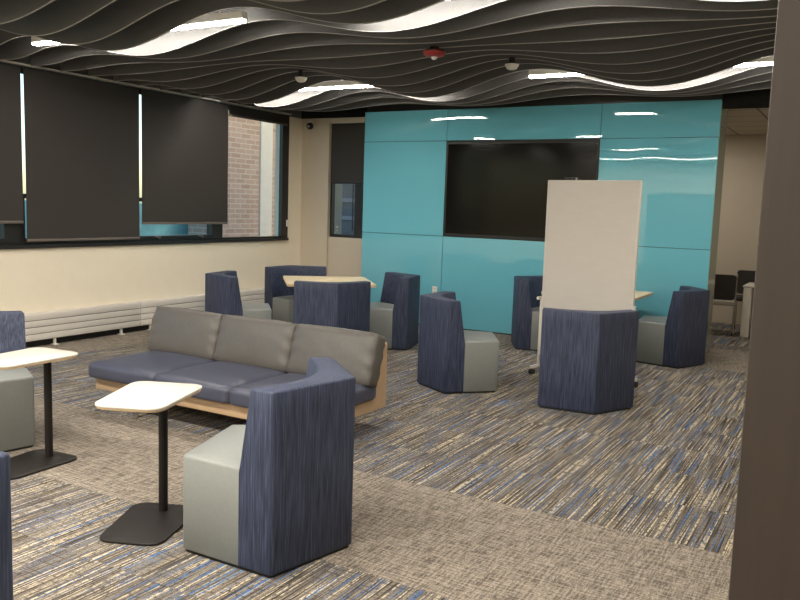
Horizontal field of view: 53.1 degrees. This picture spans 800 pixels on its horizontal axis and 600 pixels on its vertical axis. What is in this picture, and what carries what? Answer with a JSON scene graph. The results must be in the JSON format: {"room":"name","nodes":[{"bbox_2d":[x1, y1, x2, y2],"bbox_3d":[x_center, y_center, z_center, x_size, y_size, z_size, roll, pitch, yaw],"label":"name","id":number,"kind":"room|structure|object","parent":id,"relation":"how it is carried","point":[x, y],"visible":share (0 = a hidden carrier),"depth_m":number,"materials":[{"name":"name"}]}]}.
{"room":"student lounge","nodes":[
{"label":"student lounge","id":0,"kind":"room"},
{"bbox_2d":[0,117,301,313],"bbox_3d":[-4.943,-0.841,7.298,0.250,2.985,12.930,6,8,30],"label":"wall","id":1,"kind":"structure","parent":0,"point":[32,280],"depth_m":10.06,"materials":[{"name":"beige paint"}]},
{"bbox_2d":[0,63,17,244],"bbox_3d":[-4.474,-1.445,7.849,0.150,1.913,1.530,6,8,30],"label":"window","id":2,"kind":"structure","parent":1,"relation":"in","point":[8,232],"depth_m":8.48,"materials":[{"name":"black metal"}]},
{"bbox_2d":[0,64,23,223],"bbox_3d":[-4.389,-1.566,7.854,0.070,1.628,1.465,6,8,30],"label":"roller blind","id":3,"kind":"object","parent":2,"relation":"attached to","point":[11,177],"visible":1,"depth_m":8.36,"materials":[{"name":"black fabric"}]},
{"bbox_2d":[14,65,133,244],"bbox_3d":[-3.695,-1.575,9.182,0.150,1.913,1.570,6,8,30],"label":"window","id":4,"kind":"structure","parent":1,"relation":"in","point":[22,240],"depth_m":8.83,"materials":[{"name":"black metal"}]},
{"bbox_2d":[20,68,139,241],"bbox_3d":[-3.617,-1.598,9.194,0.070,1.825,1.548,6,8,30],"label":"roller blind","id":5,"kind":"object","parent":4,"relation":"attached to","point":[82,135],"visible":1,"depth_m":9.11,"materials":[{"name":"black fabric"}]},
{"bbox_2d":[25,302,139,344],"bbox_3d":[-3.885,0.311,8.986,0.100,0.375,2.401,6,8,30],"label":"baseboard heater","id":6,"kind":"object","parent":1,"relation":"attached to","point":[54,324],"visible":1,"depth_m":9.23,"materials":[{"name":"white metal"}]},
{"bbox_2d":[26,325,148,347],"bbox_3d":[-4.876,0.602,7.400,0.012,0.100,12.930,6,8,30],"label":"baseboard","id":7,"kind":"structure","parent":1,"relation":"attached to","point":[144,327],"depth_m":9.41,"materials":[{"name":"black plastic"}]},
{"bbox_2d":[0,238,288,248],"bbox_3d":[-4.932,-0.429,7.132,0.065,0.039,12.585,6,8,30],"label":"trim","id":8,"kind":"structure","parent":1,"relation":"attached to","point":[255,239],"depth_m":9.83,"materials":[{"name":"black metal"}]},
{"bbox_2d":[0,55,300,118],"bbox_3d":[-4.741,-2.679,7.332,0.250,0.600,13.500,6,8,30],"label":"trim","id":9,"kind":"structure","parent":1,"relation":"attached to","point":[26,60],"depth_m":9.71,"materials":[{"name":"black metal"}]},
{"bbox_2d":[136,294,204,329],"bbox_3d":[-2.866,0.141,10.731,0.100,0.375,1.636,6,8,30],"label":"baseboard heater","id":10,"kind":"object","parent":1,"relation":"attached to","point":[195,302],"visible":0.37,"depth_m":10.38,"materials":[{"name":"white metal"}]},
{"bbox_2d":[133,87,220,241],"bbox_3d":[-2.913,-1.705,10.520,0.150,1.913,1.540,6,8,30],"label":"window","id":11,"kind":"structure","parent":1,"relation":"in","point":[213,230],"depth_m":10.68,"materials":[{"name":"black metal"}]},
{"bbox_2d":[139,89,228,223],"bbox_3d":[-2.816,-1.821,10.548,0.070,1.642,1.545,6,8,30],"label":"roller blind","id":12,"kind":"object","parent":11,"relation":"attached to","point":[185,140],"visible":1,"depth_m":10.48,"materials":[{"name":"black fabric"}]},
{"bbox_2d":[220,103,281,238],"bbox_3d":[-2.175,-1.834,11.834,0.100,1.913,1.485,6,8,30],"label":"window","id":13,"kind":"structure","parent":1,"relation":"in","point":[221,225],"depth_m":11.66,"materials":[{"name":"black metal"}]},
{"bbox_2d":[228,106,287,125],"bbox_3d":[-2.069,-2.685,11.699,0.070,0.145,1.300,6,8,30],"label":"roller blind","id":14,"kind":"object","parent":13,"relation":"attached to","point":[238,112],"visible":1,"depth_m":11.64,"materials":[{"name":"black fabric"}]},
{"bbox_2d":[240,288,264,302],"bbox_3d":[-2.050,0.005,12.127,0.100,0.375,1.591,6,8,30],"label":"baseboard heater","id":15,"kind":"object","parent":1,"relation":"attached to","point":[256,295],"visible":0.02,"depth_m":11.83,"materials":[{"name":"white metal"}]},
{"bbox_2d":[278,114,289,237],"bbox_3d":[-1.796,-1.885,12.381,0.062,1.913,0.155,6,8,30],"label":"trim","id":16,"kind":"structure","parent":1,"relation":"attached to","point":[284,130],"depth_m":12.35,"materials":[{"name":"black metal"}]},
{"bbox_2d":[300,117,364,276],"bbox_3d":[-0.625,-1.303,12.477,2.490,2.985,0.400,6,8,30],"label":"wall","id":17,"kind":"structure","parent":0,"point":[341,256],"depth_m":12.60,"materials":[{"name":"beige paint"}]},
{"bbox_2d":[306,121,313,129],"bbox_3d":[-1.393,-2.723,12.469,0.109,0.145,0.208,2,7,5],"label":"security camera","id":18,"kind":"object","parent":17,"relation":"attached to","point":[310,124],"visible":1,"depth_m":12.40,"materials":[{"name":"black plastic"}]},
{"bbox_2d":[330,123,362,238],"bbox_3d":[-0.496,-1.813,12.241,1.320,1.750,0.090,6,8,30],"label":"window","id":19,"kind":"structure","parent":17,"relation":"in","point":[358,206],"depth_m":12.36,"materials":[{"name":"black metal"}]},
{"bbox_2d":[331,123,364,183],"bbox_3d":[-0.507,-2.216,12.151,1.300,0.910,0.020,6,8,30],"label":"roller blind","id":20,"kind":"object","parent":19,"relation":"attached to","point":[348,140],"visible":0.44,"depth_m":12.32,"materials":[{"name":"black fabric"}]},
{"bbox_2d":[341,184,354,234],"bbox_3d":[-0.371,-2.882,26.052,9.000,11.000,3.060,6,8,30],"label":"annex building","id":21,"kind":"structure","parent":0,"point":[347,191],"depth_m":25.07,"materials":[{"name":"stone"}]},
{"bbox_2d":[6,322,749,599],"bbox_3d":[-0.004,0.971,6.547,9.940,0.120,16.900,6,8,30],"label":"floor","id":22,"kind":"structure","parent":0,"point":[497,495],"depth_m":4.66,"materials":[{"name":"carpet"}]},
{"bbox_2d":[0,451,12,599],"bbox_3d":[-1.637,0.913,2.392,0.832,0.848,0.730,-4,9,-43],"label":"lounge chair","id":23,"kind":"object","parent":22,"relation":"on","point":[6,563],"visible":1,"depth_m":2.53,"materials":[{"name":"blue fabric"}]},
{"bbox_2d":[0,311,34,451],"bbox_3d":[-2.854,0.536,5.299,0.730,0.848,0.832,7,9,40],"label":"lounge chair","id":24,"kind":"object","parent":22,"relation":"on","point":[17,406],"visible":0.91,"depth_m":5.24,"materials":[{"name":"blue fabric"}]},
{"bbox_2d":[0,347,77,479],"bbox_3d":[-2.296,0.681,4.915,0.391,0.684,0.545,5,7,25],"label":"side table","id":25,"kind":"object","parent":22,"relation":"on","point":[39,460],"visible":0.95,"depth_m":5.00,"materials":[{"name":"white laminate"}]},
{"bbox_2d":[95,381,201,545],"bbox_3d":[-1.274,0.812,4.075,0.391,0.684,0.545,3,7,7],"label":"side table","id":26,"kind":"object","parent":22,"relation":"on","point":[145,523],"visible":0.96,"depth_m":4.08,"materials":[{"name":"white laminate"}]},
{"bbox_2d":[88,306,386,419],"bbox_3d":[-1.268,0.540,6.106,2.261,0.756,0.978,6,8,30],"label":"sofa","id":27,"kind":"object","parent":22,"relation":"on","point":[229,356],"visible":0.84,"depth_m":6.05,"materials":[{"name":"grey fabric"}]},
{"bbox_2d":[88,350,215,383],"bbox_3d":[-1.924,0.532,6.394,0.741,0.147,0.815,6,8,30],"label":"seat cushion","id":28,"kind":"object","parent":27,"relation":"on","point":[143,366],"depth_m":6.18,"materials":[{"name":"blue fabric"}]},
{"bbox_2d":[148,306,222,359],"bbox_3d":[-1.772,0.280,6.685,0.771,0.406,0.245,6,8,30],"label":"cushion","id":29,"kind":"object","parent":27,"relation":"on","point":[180,331],"depth_m":6.58,"materials":[{"name":"beige leather"}]},
{"bbox_2d":[155,361,286,403],"bbox_3d":[-1.297,0.594,6.034,0.741,0.147,0.815,6,8,30],"label":"seat cushion","id":30,"kind":"object","parent":27,"relation":"on","point":[217,379],"depth_m":5.84,"materials":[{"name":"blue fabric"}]},
{"bbox_2d":[213,315,295,372],"bbox_3d":[-1.127,0.344,6.314,0.771,0.407,0.243,6,8,30],"label":"cushion","id":31,"kind":"object","parent":27,"relation":"on","point":[268,344],"depth_m":6.22,"materials":[{"name":"beige leather"}]},
{"bbox_2d":[229,373,375,407],"bbox_3d":[-0.675,0.656,5.677,0.741,0.147,0.815,6,8,30],"label":"seat cushion","id":32,"kind":"object","parent":27,"relation":"on","point":[365,390],"depth_m":5.67,"materials":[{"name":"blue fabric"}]},
{"bbox_2d":[286,324,384,386],"bbox_3d":[-0.485,0.408,5.945,0.771,0.408,0.243,6,8,30],"label":"cushion","id":33,"kind":"object","parent":27,"relation":"on","point":[360,353],"depth_m":5.85,"materials":[{"name":"beige leather"}]},
{"bbox_2d":[205,270,271,318],"bbox_3d":[-1.849,0.121,9.139,0.730,0.848,0.832,0,7,-13],"label":"lounge chair","id":34,"kind":"object","parent":22,"relation":"on","point":[222,291],"visible":0.49,"depth_m":8.83,"materials":[{"name":"blue fabric"}]},
{"bbox_2d":[183,357,355,577],"bbox_3d":[-0.594,0.766,3.946,0.755,0.848,0.861,3,7,12],"label":"lounge chair","id":35,"kind":"object","parent":22,"relation":"on","point":[271,495],"visible":1,"depth_m":3.65,"materials":[{"name":"blue fabric"}]},
{"bbox_2d":[264,265,325,322],"bbox_3d":[-1.307,0.002,10.319,0.832,0.848,0.730,-2,8,-28],"label":"lounge chair","id":36,"kind":"object","parent":22,"relation":"on","point":[279,296],"visible":0.41,"depth_m":10.18,"materials":[{"name":"blue fabric"}]},
{"bbox_2d":[283,276,375,287],"bbox_3d":[-0.890,0.128,9.796,1.040,0.746,1.040,1,7,-11],"label":"meeting table","id":37,"kind":"object","parent":22,"relation":"on","point":[289,280],"visible":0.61,"depth_m":9.84,"materials":[{"name":"brown wood"}]},
{"bbox_2d":[293,280,370,331],"bbox_3d":[-0.761,0.209,8.689,0.832,0.848,0.730,0,7,-17],"label":"lounge chair","id":38,"kind":"object","parent":22,"relation":"on","point":[346,305],"visible":0.59,"depth_m":8.40,"materials":[{"name":"blue fabric"}]},
{"bbox_2d":[369,272,419,349],"bbox_3d":[-0.123,0.118,9.650,0.730,0.848,0.832,0,7,-13],"label":"lounge chair","id":39,"kind":"object","parent":22,"relation":"on","point":[395,317],"visible":0.8,"depth_m":9.32,"materials":[{"name":"blue fabric"}]},
{"bbox_2d":[417,291,498,393],"bbox_3d":[0.540,0.383,7.555,0.730,0.848,0.832,2,7,0],"label":"lounge chair","id":40,"kind":"object","parent":22,"relation":"on","point":[452,359],"visible":1,"depth_m":7.25,"materials":[{"name":"blue fabric"}]},
{"bbox_2d":[511,276,542,350],"bbox_3d":[1.726,0.151,9.882,0.730,0.848,0.832,6,8,31],"label":"lounge chair","id":41,"kind":"object","parent":22,"relation":"on","point":[526,306],"visible":0.65,"depth_m":9.60,"materials":[{"name":"blue fabric"}]},
{"bbox_2d":[528,180,642,387],"bbox_3d":[1.840,-0.178,7.869,1.058,1.975,0.296,7,9,40],"label":"whiteboard","id":42,"kind":"object","parent":22,"relation":"on","point":[592,228],"visible":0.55,"depth_m":7.80,"materials":[{"name":"white ceramic"}]},
{"bbox_2d":[564,177,579,179],"bbox_3d":[1.696,-1.195,7.904,0.150,0.026,0.054,7,9,40],"label":"eraser","id":43,"kind":"object","parent":42,"relation":"on","point":[565,178],"visible":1,"depth_m":7.88,"materials":[{"name":"black plastic"}]},
{"bbox_2d":[538,307,638,414],"bbox_3d":[1.593,0.490,6.934,0.832,0.848,0.730,1,7,-4],"label":"lounge chair","id":44,"kind":"object","parent":22,"relation":"on","point":[588,358],"visible":1,"depth_m":6.68,"materials":[{"name":"blue fabric"}]},
{"bbox_2d":[541,291,652,300],"bbox_3d":[2.306,0.275,9.419,1.040,0.746,1.040,6,8,30],"label":"meeting table","id":45,"kind":"object","parent":22,"relation":"on","point":[638,294],"visible":0.2,"depth_m":9.26,"materials":[{"name":"brown wood"}]},
{"bbox_2d":[636,286,709,368],"bbox_3d":[3.109,0.285,9.120,0.730,0.848,0.832,5,7,24],"label":"lounge chair","id":46,"kind":"object","parent":22,"relation":"on","point":[677,340],"visible":0.95,"depth_m":8.84,"materials":[{"name":"blue fabric"}]},
{"bbox_2d":[713,274,736,335],"bbox_3d":[4.585,0.046,11.529,0.482,0.860,0.516,5,7,25],"label":"chair","id":47,"kind":"object","parent":22,"relation":"on","point":[725,287],"visible":0.59,"depth_m":11.29,"materials":[{"name":"black plastic"}]},
{"bbox_2d":[734,270,755,328],"bbox_3d":[5.320,0.001,12.128,0.482,0.860,0.516,5,7,22],"label":"chair","id":48,"kind":"object","parent":22,"relation":"on","point":[744,277],"visible":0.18,"depth_m":12.31,"materials":[{"name":"fabric"}]},
{"bbox_2d":[740,282,754,336],"bbox_3d":[5.604,0.192,11.145,1.510,0.725,0.720,6,8,30],"label":"desk","id":49,"kind":"object","parent":22,"relation":"on","point":[748,293],"visible":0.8,"depth_m":11.20,"materials":[{"name":"white laminate"}]},
{"bbox_2d":[361,94,727,354],"bbox_3d":[1.677,-1.343,10.710,4.845,3.620,0.500,6,8,30],"label":"wall","id":50,"kind":"structure","parent":0,"point":[675,146],"depth_m":10.42,"materials":[{"name":"teal glass"}]},
{"bbox_2d":[301,107,366,118],"bbox_3d":[1.364,-2.913,11.198,6.420,0.635,0.530,6,8,30],"label":"trim","id":51,"kind":"structure","parent":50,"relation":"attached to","point":[357,112],"depth_m":12.26,"materials":[{"name":"black paint"}]},
{"bbox_2d":[432,286,436,292],"bbox_3d":[0.486,-0.135,11.228,0.076,0.115,0.009,6,8,30],"label":"wall outlet","id":52,"kind":"object","parent":50,"relation":"attached to","point":[434,288],"visible":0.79,"depth_m":11.22,"materials":[{"name":"white paint"}]},
{"bbox_2d":[444,140,599,240],"bbox_3d":[1.546,-1.437,10.518,2.116,1.272,0.046,6,8,30],"label":"wall screen","id":53,"kind":"object","parent":50,"relation":"on","point":[493,189],"visible":0.79,"depth_m":10.57,"materials":[{"name":"black glass"}]},
{"bbox_2d":[722,88,770,108],"bbox_3d":[5.078,-2.441,8.476,3.060,0.705,0.200,6,8,30],"label":"trim","id":54,"kind":"structure","parent":50,"relation":"attached to","point":[760,98],"depth_m":9.06,"materials":[{"name":"black paint"}]},
{"bbox_2d":[712,134,766,324],"bbox_3d":[5.274,-1.098,12.514,6.500,2.950,0.180,6,8,30],"label":"wall","id":55,"kind":"structure","parent":0,"point":[744,161],"depth_m":12.39,"materials":[{"name":"beige paint"}]},
{"bbox_2d":[726,108,768,134],"bbox_3d":[4.456,-2.433,10.961,6.600,0.055,3.450,6,8,30],"label":"ceiling","id":56,"kind":"structure","parent":0,"point":[749,121],"depth_m":10.59,"materials":[{"name":"paint"}]},
{"bbox_2d":[728,0,799,599],"bbox_3d":[1.003,-0.245,1.087,0.889,3.620,0.320,6,8,30],"label":"wall pillar","id":57,"kind":"structure","parent":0,"point":[765,560],"depth_m":1.20,"materials":[{"name":"brown metal"}]},
{"bbox_3d":[-0.587,-2.615,4.912,9.940,0.100,14.100,6,8,30],"label":"ceiling","id":58,"kind":"structure","parent":0,"visible":0},
{"bbox_2d":[0,0,54,23],"bbox_3d":[-0.809,-2.171,4.608,9.245,0.727,0.013,6,8,30],"label":"ceiling baffle","id":59,"kind":"structure","parent":58,"relation":"hanging from","point":[10,10],"depth_m":5.74,"materials":[{"name":"grey fabric"}]},
{"bbox_2d":[31,36,58,45],"bbox_3d":[-3.296,-2.428,7.501,0.390,0.092,0.068,6,8,30],"label":"linear light","id":60,"kind":"object","parent":58,"relation":"hanging from","point":[37,41],"depth_m":7.52,"materials":[{"name":"white paint"}]},
{"bbox_2d":[0,0,302,35],"bbox_3d":[-0.628,-2.196,4.918,9.245,0.737,0.013,6,8,30],"label":"ceiling baffle","id":61,"kind":"structure","parent":58,"relation":"hanging from","point":[59,15],"depth_m":6.07,"materials":[{"name":"grey fabric"}]},
{"bbox_2d":[172,10,246,30],"bbox_3d":[-1.527,-2.255,6.484,0.800,0.097,0.068,6,8,30],"label":"linear light","id":62,"kind":"object","parent":58,"relation":"hanging from","point":[224,18],"depth_m":6.42,"materials":[{"name":"white paint"}]},
{"bbox_2d":[36,0,385,44],"bbox_3d":[-0.447,-2.226,5.228,9.245,0.736,0.013,6,8,30],"label":"ceiling baffle","id":63,"kind":"structure","parent":58,"relation":"hanging from","point":[118,15],"depth_m":6.19,"materials":[{"name":"grey fabric"}]},
{"bbox_2d":[0,0,443,50],"bbox_3d":[-0.266,-2.260,5.537,9.245,0.728,0.013,6,8,30],"label":"ceiling baffle","id":64,"kind":"structure","parent":58,"relation":"hanging from","point":[167,18],"depth_m":6.31,"materials":[{"name":"grey fabric"}]},
{"bbox_2d":[299,81,372,90],"bbox_3d":[-0.835,-2.862,9.786,2.950,0.552,0.068,6,8,30],"label":"linear light","id":65,"kind":"object","parent":58,"relation":"hanging from","point":[334,84],"visible":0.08,"depth_m":9.75,"materials":[{"name":"white paint"}]},
{"bbox_2d":[299,85,372,90],"bbox_3d":[-0.844,-2.599,9.817,2.938,0.022,0.060,6,8,30],"label":"diffuser","id":66,"kind":"object","parent":65,"relation":"attached to","point":[314,87],"depth_m":9.78,"materials":[{"name":"white plastic"}]},
{"bbox_2d":[0,0,763,59],"bbox_3d":[-0.085,-2.300,5.846,9.245,0.709,0.013,6,8,30],"label":"ceiling baffle","id":67,"kind":"structure","parent":58,"relation":"hanging from","point":[20,47],"depth_m":6.42,"materials":[{"name":"grey fabric"}]},
{"bbox_2d":[30,0,777,65],"bbox_3d":[0.097,-2.345,6.154,9.245,0.679,0.013,6,8,30],"label":"ceiling baffle","id":68,"kind":"structure","parent":58,"relation":"hanging from","point":[509,9],"depth_m":6.11,"materials":[{"name":"grey fabric"}]},
{"bbox_2d":[60,6,777,70],"bbox_3d":[0.278,-2.393,6.462,9.245,0.643,0.013,6,8,30],"label":"ceiling baffle","id":69,"kind":"structure","parent":58,"relation":"hanging from","point":[584,15],"depth_m":6.29,"materials":[{"name":"grey fabric"}]},
{"bbox_2d":[88,16,776,76],"bbox_3d":[0.459,-2.429,6.771,9.245,0.631,0.013,6,8,30],"label":"ceiling baffle","id":70,"kind":"structure","parent":58,"relation":"hanging from","point":[626,29],"depth_m":6.65,"materials":[{"name":"grey fabric"}]},
{"bbox_2d":[423,46,445,59],"bbox_3d":[0.296,-2.122,6.896,0.194,0.105,0.194,6,8,30],"label":"fire alarm","id":71,"kind":"object","parent":70,"relation":"attached to","point":[434,52],"visible":1,"depth_m":6.84,"materials":[{"name":"red plastic"}]},
{"bbox_2d":[113,23,775,81],"bbox_3d":[0.640,-2.442,7.083,9.245,0.667,0.013,6,8,30],"label":"ceiling baffle","id":72,"kind":"structure","parent":58,"relation":"hanging from","point":[630,44],"depth_m":7.00,"materials":[{"name":"grey fabric"}]},
{"bbox_2d":[137,28,775,88],"bbox_3d":[0.820,-2.457,7.394,9.245,0.696,0.013,6,8,30],"label":"ceiling baffle","id":73,"kind":"structure","parent":58,"relation":"hanging from","point":[649,55],"depth_m":7.48,"materials":[{"name":"grey fabric"}]},
{"bbox_2d":[160,34,774,94],"bbox_3d":[1.001,-2.477,7.705,9.245,0.718,0.013,6,8,30],"label":"ceiling baffle","id":74,"kind":"structure","parent":58,"relation":"hanging from","point":[245,81],"depth_m":7.89,"materials":[{"name":"grey fabric"}]},
{"bbox_2d":[295,70,307,82],"bbox_3d":[-1.102,-2.496,8.932,0.142,0.130,0.142,6,8,30],"label":"smoke detector","id":75,"kind":"object","parent":74,"relation":"attached to","point":[301,78],"visible":1,"depth_m":8.90,"materials":[{"name":"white plastic"}]},
{"bbox_2d":[505,57,518,69],"bbox_3d":[1.074,-2.266,7.683,0.142,0.114,0.142,6,8,30],"label":"smoke detector","id":76,"kind":"object","parent":74,"relation":"attached to","point":[512,64],"visible":1,"depth_m":7.65,"materials":[{"name":"white plastic"}]},
{"bbox_2d":[181,40,774,99],"bbox_3d":[1.182,-2.500,8.016,9.245,0.732,0.013,6,8,30],"label":"ceiling baffle","id":77,"kind":"structure","parent":58,"relation":"hanging from","point":[264,86],"depth_m":8.22,"materials":[{"name":"grey fabric"}]},
{"bbox_2d":[201,47,773,103],"bbox_3d":[1.363,-2.527,8.326,9.245,0.739,0.013,6,8,30],"label":"ceiling baffle","id":78,"kind":"structure","parent":58,"relation":"hanging from","point":[287,89],"depth_m":8.55,"materials":[{"name":"grey fabric"}]},
{"bbox_2d":[220,66,760,106],"bbox_3d":[1.544,-2.560,8.635,9.245,0.733,0.013,6,8,30],"label":"ceiling baffle","id":79,"kind":"structure","parent":58,"relation":"hanging from","point":[298,96],"depth_m":8.90,"materials":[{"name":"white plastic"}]},
{"bbox_2d":[238,65,772,108],"bbox_3d":[1.725,-2.599,8.944,9.245,0.715,0.013,6,8,30],"label":"ceiling baffle","id":80,"kind":"structure","parent":58,"relation":"hanging from","point":[334,93],"depth_m":9.16,"materials":[{"name":"grey fabric"}]},
{"bbox_2d":[255,72,771,110],"bbox_3d":[1.906,-2.643,9.252,9.245,0.687,0.013,6,8,30],"label":"ceiling baffle","id":81,"kind":"structure","parent":58,"relation":"hanging from","point":[355,97],"depth_m":9.46,"materials":[{"name":"grey fabric"}]},
{"bbox_2d":[271,80,771,111],"bbox_3d":[2.088,-2.691,9.560,9.245,0.651,0.013,6,8,30],"label":"ceiling baffle","id":82,"kind":"structure","parent":58,"relation":"hanging from","point":[767,84],"depth_m":9.75,"materials":[{"name":"grey fabric"}]},
{"bbox_2d":[529,69,581,77],"bbox_3d":[1.636,-2.376,8.390,0.570,0.089,0.068,6,8,30],"label":"linear light","id":83,"kind":"object","parent":58,"relation":"hanging from","point":[544,73],"depth_m":8.40,"materials":[{"name":"white paint"}]},
{"bbox_2d":[529,62,772,77],"bbox_3d":[2.871,-2.230,7.683,3.438,0.022,0.060,6,8,30],"label":"diffuser","id":84,"kind":"object","parent":83,"relation":"attached to","point":[552,73],"depth_m":8.34,"materials":[{"name":"white plastic"}]},
{"bbox_2d":[735,55,773,66],"bbox_3d":[3.294,-2.210,7.437,0.319,0.086,0.068,6,8,30],"label":"linear light","id":85,"kind":"object","parent":58,"relation":"hanging from","point":[768,60],"depth_m":7.39,"materials":[{"name":"white paint"}]},
{"bbox_3d":[-4.091,-0.195,-0.767,9.340,3.620,0.200,6,8,30],"label":"wall","id":86,"kind":"structure","parent":0,"visible":0},
{"bbox_2d":[0,60,291,114],"bbox_3d":[-4.859,-2.326,6.907,0.070,0.020,12.590,6,8,30],"label":"trim","id":87,"kind":"structure","parent":86,"relation":"attached to","point":[2,61],"depth_m":9.62,"materials":[{"name":"grey metal"}]},
{"label":"outside","id":88,"kind":"structure","parent":0,"visible":0},
{"bbox_3d":[-15.950,2.765,21.211,31.860,0.100,60.000,6,8,30],"label":"floor","id":89,"kind":"structure","parent":88,"visible":0},
{"bbox_2d":[25,200,187,237],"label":"window","id":90,"kind":"structure","parent":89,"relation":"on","point":[145,229],"depth_m":18.19,"materials":[{"name":"glass"}]},
{"bbox_2d":[188,110,275,236],"bbox_3d":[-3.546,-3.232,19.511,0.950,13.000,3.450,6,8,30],"label":"brick building","id":91,"kind":"structure","parent":89,"relation":"on","point":[251,143],"depth_m":18.76,"materials":[{"name":"brick"}]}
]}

